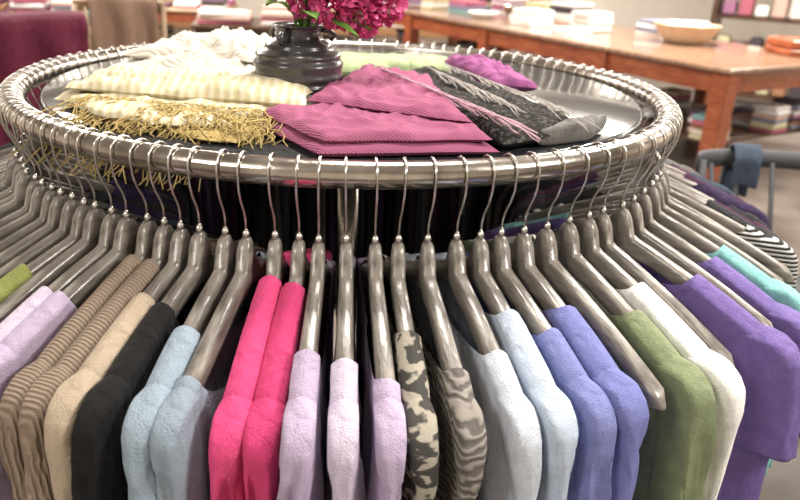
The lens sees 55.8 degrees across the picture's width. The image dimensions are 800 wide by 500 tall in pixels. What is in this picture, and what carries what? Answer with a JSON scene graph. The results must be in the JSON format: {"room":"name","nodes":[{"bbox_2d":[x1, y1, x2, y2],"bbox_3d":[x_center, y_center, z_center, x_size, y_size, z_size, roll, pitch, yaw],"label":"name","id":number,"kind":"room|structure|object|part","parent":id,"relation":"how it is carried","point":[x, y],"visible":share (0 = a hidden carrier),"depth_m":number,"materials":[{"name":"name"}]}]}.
{"room":"shop","nodes":[
{"label":"shop","id":0,"kind":"room"},
{"bbox_2d":[173,27,799,499],"bbox_3d":[0.621,-0.592,5.617,13.400,0.100,16.400,1,22,-4],"label":"floor","id":1,"kind":"structure","parent":0,"point":[781,481],"depth_m":5.24,"materials":[{"name":"stone"}]},
{"bbox_2d":[0,0,91,48],"bbox_3d":[-2.865,-1.413,5.495,1.800,1.209,0.900,-3,23,-15],"label":"display table","id":2,"kind":"object","parent":1,"relation":"on","point":[5,5],"visible":0.12,"depth_m":5.11,"materials":[{"name":"beige wood"}]},
{"bbox_2d":[71,0,166,49],"bbox_3d":[-1.552,-0.806,4.278,0.500,1.120,0.620,-3,23,-15],"label":"chair","id":3,"kind":"object","parent":1,"relation":"on","point":[77,5],"visible":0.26,"depth_m":4.29,"materials":[{"name":"beige wood"}]},
{"bbox_2d":[88,0,159,50],"bbox_3d":[-1.562,-1.239,4.315,0.361,0.471,0.168,-3,23,-15],"label":"throw","id":4,"kind":"object","parent":3,"relation":"on","point":[113,23],"visible":0.63,"depth_m":4.24,"materials":[{"name":"fabric"}]},
{"bbox_2d":[89,0,238,49],"bbox_3d":[-3.141,-2.479,8.288,2.600,1.048,1.000,1,22,-4],"label":"display table","id":5,"kind":"object","parent":1,"relation":"on","point":[176,10],"visible":0.12,"depth_m":7.88,"materials":[{"name":"beige wood"}]},
{"bbox_3d":[-3.148,-2.328,8.350,2.540,0.720,0.940,1,22,-4],"label":"frame","id":6,"kind":"part","parent":5,"relation":"part of","materials":[{"name":"brown wood"}]},
{"bbox_2d":[190,4,314,36],"bbox_3d":[-1.153,-1.462,6.123,0.950,0.974,0.700,-1,22,-9],"label":"folded clothes","id":7,"kind":"object","parent":1,"relation":"on","point":[207,20],"visible":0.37,"depth_m":5.69,"materials":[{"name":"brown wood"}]},
{"bbox_3d":[-1.157,-1.396,6.150,0.890,0.830,0.640,-1,22,-9],"label":"frame","id":8,"kind":"part","parent":7,"relation":"part of","materials":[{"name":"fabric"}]},
{"bbox_2d":[0,39,679,332],"bbox_3d":[-0.117,0.276,1.595,1.133,1.266,1.133,-6,24,-20],"label":"clothing rack","id":9,"kind":"object","parent":1,"relation":"on","point":[584,96],"visible":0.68,"depth_m":0.95,"materials":[{"name":"metal"}]},
{"bbox_2d":[9,62,311,193],"bbox_3d":[-0.316,-0.185,1.045,0.385,0.100,0.367,4,22,4],"label":"scarf","id":10,"kind":"object","parent":9,"relation":"on","point":[226,107],"visible":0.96,"depth_m":1.03,"materials":[{"name":"beige fabric"}]},
{"bbox_2d":[108,26,271,75],"bbox_3d":[-0.308,-0.366,1.393,0.323,0.082,0.380,6,22,8],"label":"scarf","id":11,"kind":"object","parent":9,"relation":"on","point":[222,49],"visible":0.66,"depth_m":1.29,"materials":[{"name":"white fabric"}]},
{"bbox_2d":[253,0,408,94],"bbox_3d":[-0.104,-0.354,1.145,0.238,0.223,0.144,1,22,-4],"label":"ceramic vase","id":12,"kind":"object","parent":9,"relation":"on","point":[296,51],"visible":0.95,"depth_m":1.12,"materials":[{"name":"black ceramic"}]},
{"bbox_3d":[-0.090,-0.292,1.363,1.020,0.012,1.020,1,22,-4],"label":"glass","id":13,"kind":"part","parent":9,"relation":"part of","materials":[{"name":"grey"}]},
{"bbox_2d":[340,52,452,77],"bbox_3d":[-0.024,-0.353,1.444,0.304,0.043,0.149,1,22,-4],"label":"scarf","id":14,"kind":"object","parent":9,"relation":"on","point":[352,61],"visible":0.36,"depth_m":1.40,"materials":[{"name":"fabric"}]},
{"bbox_2d":[0,38,793,410],"bbox_3d":[-0.094,-0.198,1.403,1.547,0.251,1.546,-2,23,-11],"label":"hangers","id":15,"kind":"object","parent":9,"relation":"hanging from","point":[648,213],"visible":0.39,"depth_m":0.93,"materials":[{"name":"grey metal"}]},
{"bbox_2d":[0,263,33,302],"bbox_3d":[-0.418,0.204,1.067,0.049,0.458,0.485,16,26,30],"label":"shirt","id":16,"kind":"object","parent":15,"relation":"hanging from","point":[19,275],"visible":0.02,"depth_m":0.90,"materials":[{"name":"fabric"}]},
{"bbox_2d":[0,286,52,342],"bbox_3d":[-0.375,0.223,1.044,0.048,0.460,0.506,13,24,24],"label":"shirt","id":17,"kind":"object","parent":15,"relation":"hanging from","point":[37,298],"visible":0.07,"depth_m":0.85,"materials":[{"name":"fabric"}]},
{"bbox_2d":[0,291,88,499],"bbox_3d":[-0.355,0.247,1.044,0.051,0.502,0.478,14,25,25],"label":"shirt","id":18,"kind":"object","parent":15,"relation":"hanging from","point":[27,341],"visible":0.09,"depth_m":0.83,"materials":[{"name":"fabric"}]},
{"bbox_2d":[0,236,259,499],"bbox_3d":[-0.323,0.218,1.037,0.049,0.492,0.491,11,24,19],"label":"cardigan","id":19,"kind":"object","parent":15,"relation":"hanging from","point":[11,455],"visible":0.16,"depth_m":0.81,"materials":[{"name":"beige fabric"}]},
{"bbox_2d":[44,248,236,499],"bbox_3d":[-0.273,0.239,1.005,0.051,0.468,0.485,9,23,16],"label":"cream knit top","id":20,"kind":"object","parent":15,"relation":"hanging from","point":[62,410],"visible":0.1,"depth_m":0.76,"materials":[{"name":"fabric"}]},
{"bbox_2d":[18,242,266,499],"bbox_3d":[-0.295,0.247,1.028,0.052,0.536,0.518,11,24,19],"label":"striped shirt","id":21,"kind":"object","parent":15,"relation":"hanging from","point":[32,413],"visible":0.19,"depth_m":0.79,"materials":[{"name":"beige fabric"}]},
{"bbox_2d":[71,250,258,499],"bbox_3d":[-0.248,0.267,1.006,0.052,0.514,0.489,8,23,14],"label":"shirt","id":22,"kind":"object","parent":15,"relation":"hanging from","point":[97,469],"visible":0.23,"depth_m":0.76,"materials":[{"name":"fabric"}]},
{"bbox_2d":[136,217,204,231],"bbox_3d":[-0.482,0.199,1.134,0.053,0.475,0.484,23,30,40],"label":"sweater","id":23,"kind":"object","parent":15,"relation":"hanging from","point":[189,228],"visible":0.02,"depth_m":1.17,"materials":[{"name":"fabric"}]},
{"bbox_2d":[121,251,266,499],"bbox_3d":[-0.218,0.262,1.003,0.051,0.476,0.513,7,23,10],"label":"shirt","id":24,"kind":"object","parent":15,"relation":"hanging from","point":[178,351],"visible":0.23,"depth_m":0.74,"materials":[{"name":"blue fabric"}]},
{"bbox_2d":[173,228,216,237],"bbox_3d":[-0.446,0.221,1.108,0.050,0.463,0.500,18,27,32],"label":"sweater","id":25,"kind":"object","parent":15,"relation":"hanging from","point":[191,233],"visible":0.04,"depth_m":1.17,"materials":[{"name":"fabric"}]},
{"bbox_2d":[149,317,246,499],"bbox_3d":[-0.194,0.260,0.998,0.050,0.419,0.479,6,22,8],"label":"shirt","id":26,"kind":"object","parent":15,"relation":"hanging from","point":[181,427],"visible":0.23,"depth_m":0.75,"materials":[{"name":"fabric"}]},
{"bbox_2d":[208,248,311,499],"bbox_3d":[-0.148,0.242,1.000,0.056,0.495,0.486,5,22,5],"label":"shirt","id":27,"kind":"object","parent":15,"relation":"hanging from","point":[225,457],"visible":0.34,"depth_m":0.77,"materials":[{"name":"fabric"}]},
{"bbox_2d":[242,250,332,499],"bbox_3d":[-0.128,0.255,1.009,0.056,0.518,0.512,4,22,4],"label":"shirt","id":28,"kind":"object","parent":15,"relation":"hanging from","point":[263,425],"visible":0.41,"depth_m":0.77,"materials":[{"name":"fabric"}]},
{"bbox_2d":[277,259,336,499],"bbox_3d":[-0.116,0.272,0.991,0.048,0.466,0.488,1,22,-3],"label":"shirt","id":29,"kind":"object","parent":15,"relation":"hanging from","point":[302,458],"visible":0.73,"depth_m":0.75,"materials":[{"name":"fabric"}]},
{"bbox_2d":[325,256,366,499],"bbox_3d":[-0.070,0.286,1.008,0.050,0.490,0.507,1,22,-3],"label":"shirt","id":30,"kind":"object","parent":15,"relation":"hanging from","point":[345,479],"visible":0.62,"depth_m":0.74,"materials":[{"name":"fabric"}]},
{"bbox_2d":[356,258,406,499],"bbox_3d":[-0.032,0.298,1.013,0.053,0.492,0.484,0,22,-7],"label":"shirt","id":31,"kind":"object","parent":15,"relation":"hanging from","point":[384,433],"visible":0.8,"depth_m":0.76,"materials":[{"name":"fabric"}]},
{"bbox_2d":[0,142,770,315],"bbox_3d":[-0.170,-0.003,1.698,1.629,0.529,1.172,-5,23,-17],"label":"hanging clothes","id":32,"kind":"object","parent":15,"relation":"hanging from","point":[255,199],"visible":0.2,"depth_m":1.66,"materials":[{"name":"fabric"}]},
{"bbox_2d":[366,255,438,499],"bbox_3d":[-0.027,0.280,1.013,0.052,0.507,0.490,-1,22,-9],"label":"shirt","id":33,"kind":"object","parent":15,"relation":"hanging from","point":[421,473],"visible":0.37,"depth_m":0.77,"materials":[{"name":"fabric"}]},
{"bbox_2d":[388,256,486,499],"bbox_3d":[0.017,0.280,1.016,0.044,0.463,0.505,-2,23,-12],"label":"patterned blouse","id":34,"kind":"object","parent":15,"relation":"hanging from","point":[462,435],"visible":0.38,"depth_m":0.77,"materials":[{"name":"beige fabric"}]},
{"bbox_2d":[405,253,541,499],"bbox_3d":[0.059,0.253,1.023,0.048,0.430,0.489,-4,23,-16],"label":"shirt","id":35,"kind":"object","parent":15,"relation":"hanging from","point":[513,461],"visible":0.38,"depth_m":0.80,"materials":[{"name":"fabric"}]},
{"bbox_2d":[435,253,578,499],"bbox_3d":[0.078,0.265,1.029,0.054,0.495,0.485,-5,24,-19],"label":"shirt","id":36,"kind":"object","parent":15,"relation":"hanging from","point":[555,413],"visible":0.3,"depth_m":0.80,"materials":[{"name":"fabric"}]},
{"bbox_2d":[436,252,616,499],"bbox_3d":[0.107,0.268,1.040,0.054,0.480,0.496,-8,25,-25],"label":"shirt","id":37,"kind":"object","parent":15,"relation":"hanging from","point":[590,476],"visible":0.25,"depth_m":0.80,"materials":[{"name":"fabric"}]},
{"bbox_2d":[465,252,648,499],"bbox_3d":[0.144,0.240,1.042,0.056,0.451,0.489,-8,24,-24],"label":"shirt","id":38,"kind":"object","parent":15,"relation":"hanging from","point":[629,404],"visible":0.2,"depth_m":0.81,"materials":[{"name":"fabric"}]},
{"bbox_2d":[462,240,715,499],"bbox_3d":[0.207,0.241,1.108,0.058,0.473,0.534,-12,26,-32],"label":"shirt","id":39,"kind":"object","parent":15,"relation":"hanging from","point":[676,451],"visible":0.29,"depth_m":0.89,"materials":[{"name":"fabric"}]},
{"bbox_2d":[468,234,745,499],"bbox_3d":[0.237,0.230,1.123,0.058,0.481,0.519,-15,29,-35],"label":"shirt","id":40,"kind":"object","parent":15,"relation":"hanging from","point":[728,387],"visible":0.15,"depth_m":0.91,"materials":[{"name":"fabric"}]},
{"bbox_2d":[484,217,799,350],"bbox_3d":[0.342,0.186,1.226,0.540,0.455,0.056,17,26,31],"label":"shirt","id":41,"kind":"object","parent":15,"relation":"hanging from","point":[783,318],"visible":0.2,"depth_m":1.06,"materials":[{"name":"fabric"}]},
{"bbox_2d":[509,187,780,239],"bbox_3d":[0.432,0.105,1.409,0.486,0.450,0.053,7,23,11],"label":"sweater","id":42,"kind":"object","parent":15,"relation":"hanging from","point":[588,193],"visible":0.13,"depth_m":1.34,"materials":[{"name":"fabric"}]},
{"bbox_2d":[498,212,799,474],"bbox_3d":[0.360,0.186,1.260,0.527,0.478,0.056,13,24,24],"label":"shirt","id":43,"kind":"object","parent":15,"relation":"hanging from","point":[781,292],"visible":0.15,"depth_m":1.11,"materials":[{"name":"fabric"}]},
{"bbox_2d":[514,203,797,288],"bbox_3d":[0.424,0.167,1.383,0.504,0.504,0.052,8,23,14],"label":"striped shirt","id":44,"kind":"object","parent":15,"relation":"hanging from","point":[776,248],"visible":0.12,"depth_m":1.24,"materials":[{"name":"white fabric"}]},
{"bbox_2d":[613,274,799,499],"bbox_3d":[0.305,0.241,1.170,0.553,0.521,0.062,23,30,40],"label":"shirt","id":45,"kind":"object","parent":15,"relation":"hanging from","point":[767,361],"visible":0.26,"depth_m":0.97,"materials":[{"name":"fabric"}]},
{"bbox_2d":[262,63,540,156],"bbox_3d":[-0.047,-0.203,1.064,0.319,0.050,0.492,-5,24,-19],"label":"scarf","id":46,"kind":"object","parent":9,"relation":"on","point":[371,111],"visible":0.99,"depth_m":0.96,"materials":[{"name":"pink fabric"}]},
{"bbox_2d":[444,54,537,91],"bbox_3d":[0.157,-0.320,1.351,0.083,0.041,0.278,-5,23,-17],"label":"scarf","id":47,"kind":"object","parent":9,"relation":"on","point":[478,64],"visible":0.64,"depth_m":1.31,"materials":[{"name":"fabric"}]},
{"bbox_2d":[413,62,607,146],"bbox_3d":[0.138,-0.242,1.194,0.223,0.040,0.569,-6,24,-20],"label":"black fringed shawl","id":48,"kind":"object","parent":9,"relation":"on","point":[553,127],"visible":0.85,"depth_m":1.04,"materials":[{"name":"fabric"}]},
{"bbox_2d":[276,0,477,47],"bbox_3d":[-0.284,-2.637,9.052,2.400,1.010,1.000,1,22,-4],"label":"display table","id":49,"kind":"object","parent":1,"relation":"on","point":[412,3],"visible":0.08,"depth_m":8.84,"materials":[{"name":"brown wood"}]},
{"bbox_3d":[-0.290,-2.503,9.106,2.340,0.720,0.940,1,22,-4],"label":"frame","id":50,"kind":"part","parent":49,"relation":"part of","materials":[{"name":"brown wood"}]},
{"bbox_2d":[461,0,571,62],"bbox_3d":[1.619,-3.211,10.667,1.400,1.017,0.900,-1,22,-9],"label":"display table","id":51,"kind":"object","parent":1,"relation":"on","point":[528,0],"visible":0.03,"depth_m":10.27,"materials":[{"name":"brown wood"}]},
{"bbox_2d":[366,0,799,181],"bbox_3d":[1.471,-1.980,7.532,1.500,1.091,5.200,-11,26,-30],"label":"display table","id":52,"kind":"object","parent":1,"relation":"on","point":[717,70],"visible":0.66,"depth_m":6.01,"materials":[{"name":"brown wood"}]},
{"bbox_2d":[468,10,498,18],"bbox_3d":[0.863,-2.435,7.823,0.330,0.058,0.330,1,22,-4],"label":"plate","id":53,"kind":"object","parent":52,"relation":"on","point":[476,13],"visible":1,"depth_m":7.74,"materials":[{"name":"white ceramic"}]},
{"bbox_2d":[502,5,527,15],"bbox_3d":[1.239,-2.574,8.140,0.288,0.108,0.288,1,22,-4],"label":"metal bowl","id":54,"kind":"object","parent":52,"relation":"on","point":[507,9],"visible":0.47,"depth_m":8.07,"materials":[{"name":"metal"}]},
{"bbox_2d":[550,26,591,35],"bbox_3d":[1.514,-1.934,6.676,0.313,0.053,0.235,-6,24,-20],"label":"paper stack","id":55,"kind":"object","parent":52,"relation":"on","point":[560,30],"visible":1,"depth_m":6.60,"materials":[{"name":"white paper"}]},
{"bbox_2d":[570,10,612,32],"bbox_3d":[1.766,-2.110,6.974,0.314,0.173,0.265,-8,25,-25],"label":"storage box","id":56,"kind":"object","parent":52,"relation":"on","point":[598,21],"visible":0.9,"depth_m":6.88,"materials":[{"name":"white"}]},
{"bbox_2d":[653,20,722,45],"bbox_3d":[2.412,-1.837,6.367,0.556,0.185,0.556,1,22,-4],"label":"bowl","id":57,"kind":"object","parent":52,"relation":"on","point":[680,32],"visible":1,"depth_m":6.21,"materials":[{"name":"beige ceramic"}]},
{"bbox_2d":[634,100,799,143],"bbox_3d":[1.458,-1.705,7.644,1.250,0.030,4.900,-11,26,-30],"label":"shelf","id":58,"kind":"object","parent":52,"relation":"attached to","point":[740,131],"depth_m":5.85,"materials":[{"name":"brown wood"}]},
{"bbox_2d":[764,36,799,56],"bbox_3d":[3.116,-1.611,5.975,0.308,0.122,0.335,-1,22,-9],"label":"folded clothes","id":59,"kind":"object","parent":52,"relation":"on","point":[789,46],"visible":1,"depth_m":5.90,"materials":[{"name":"orange fabric"}]},
{"bbox_2d":[695,149,799,437],"bbox_3d":[1.314,0.202,2.484,0.720,0.861,0.904,6,22,9],"label":"chair","id":60,"kind":"object","parent":1,"relation":"on","point":[710,158],"visible":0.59,"depth_m":2.69,"materials":[{"name":"grey paint"}]},
{"bbox_2d":[720,143,761,196],"bbox_3d":[1.221,-0.282,2.710,0.097,0.206,0.149,5,22,7],"label":"throw","id":61,"kind":"object","parent":60,"relation":"on","point":[745,173],"visible":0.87,"depth_m":2.65,"materials":[{"name":"fabric"}]},
{"bbox_2d":[710,0,799,100],"bbox_3d":[4.504,-2.124,7.828,2.450,1.400,0.420,15,25,28],"label":"shelving unit","id":62,"kind":"object","parent":1,"relation":"on","point":[728,9],"visible":0.44,"depth_m":8.07,"materials":[{"name":"brown wood"}]},
{"bbox_3d":[-1.971,-0.409,3.337,0.600,1.061,0.741,-11,26,-30],"label":"wooden armchair","id":63,"kind":"object","parent":1,"relation":"on","visible":0},
{"bbox_2d":[0,10,88,146],"bbox_3d":[-1.790,-0.717,3.270,0.850,0.602,0.268,-11,26,-30],"label":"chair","id":64,"kind":"object","parent":63,"relation":"on","point":[27,38],"visible":0.38,"depth_m":3.24,"materials":[{"name":"fabric"}]},
{"bbox_2d":[236,0,779,40],"bbox_3d":[0.228,-5.174,12.426,13.000,3.200,0.100,1,22,-4],"label":"wall","id":65,"kind":"structure","parent":0,"point":[626,13],"depth_m":13.08,"materials":[{"name":"beige paint"}]},
{"bbox_2d":[159,21,765,46],"bbox_3d":[0.166,-3.735,12.944,13.000,0.140,0.030,1,22,-4],"label":"baseboard","id":66,"kind":"structure","parent":65,"relation":"attached to","point":[382,30],"depth_m":12.90,"materials":[{"name":"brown wood"}]},
{"bbox_2d":[777,0,799,36],"bbox_3d":[7.225,-1.999,5.450,0.100,3.200,16.000,1,22,-4],"label":"wall","id":67,"kind":"structure","parent":0,"point":[785,29],"depth_m":12.98,"materials":[{"name":"beige paint"}]}
]}

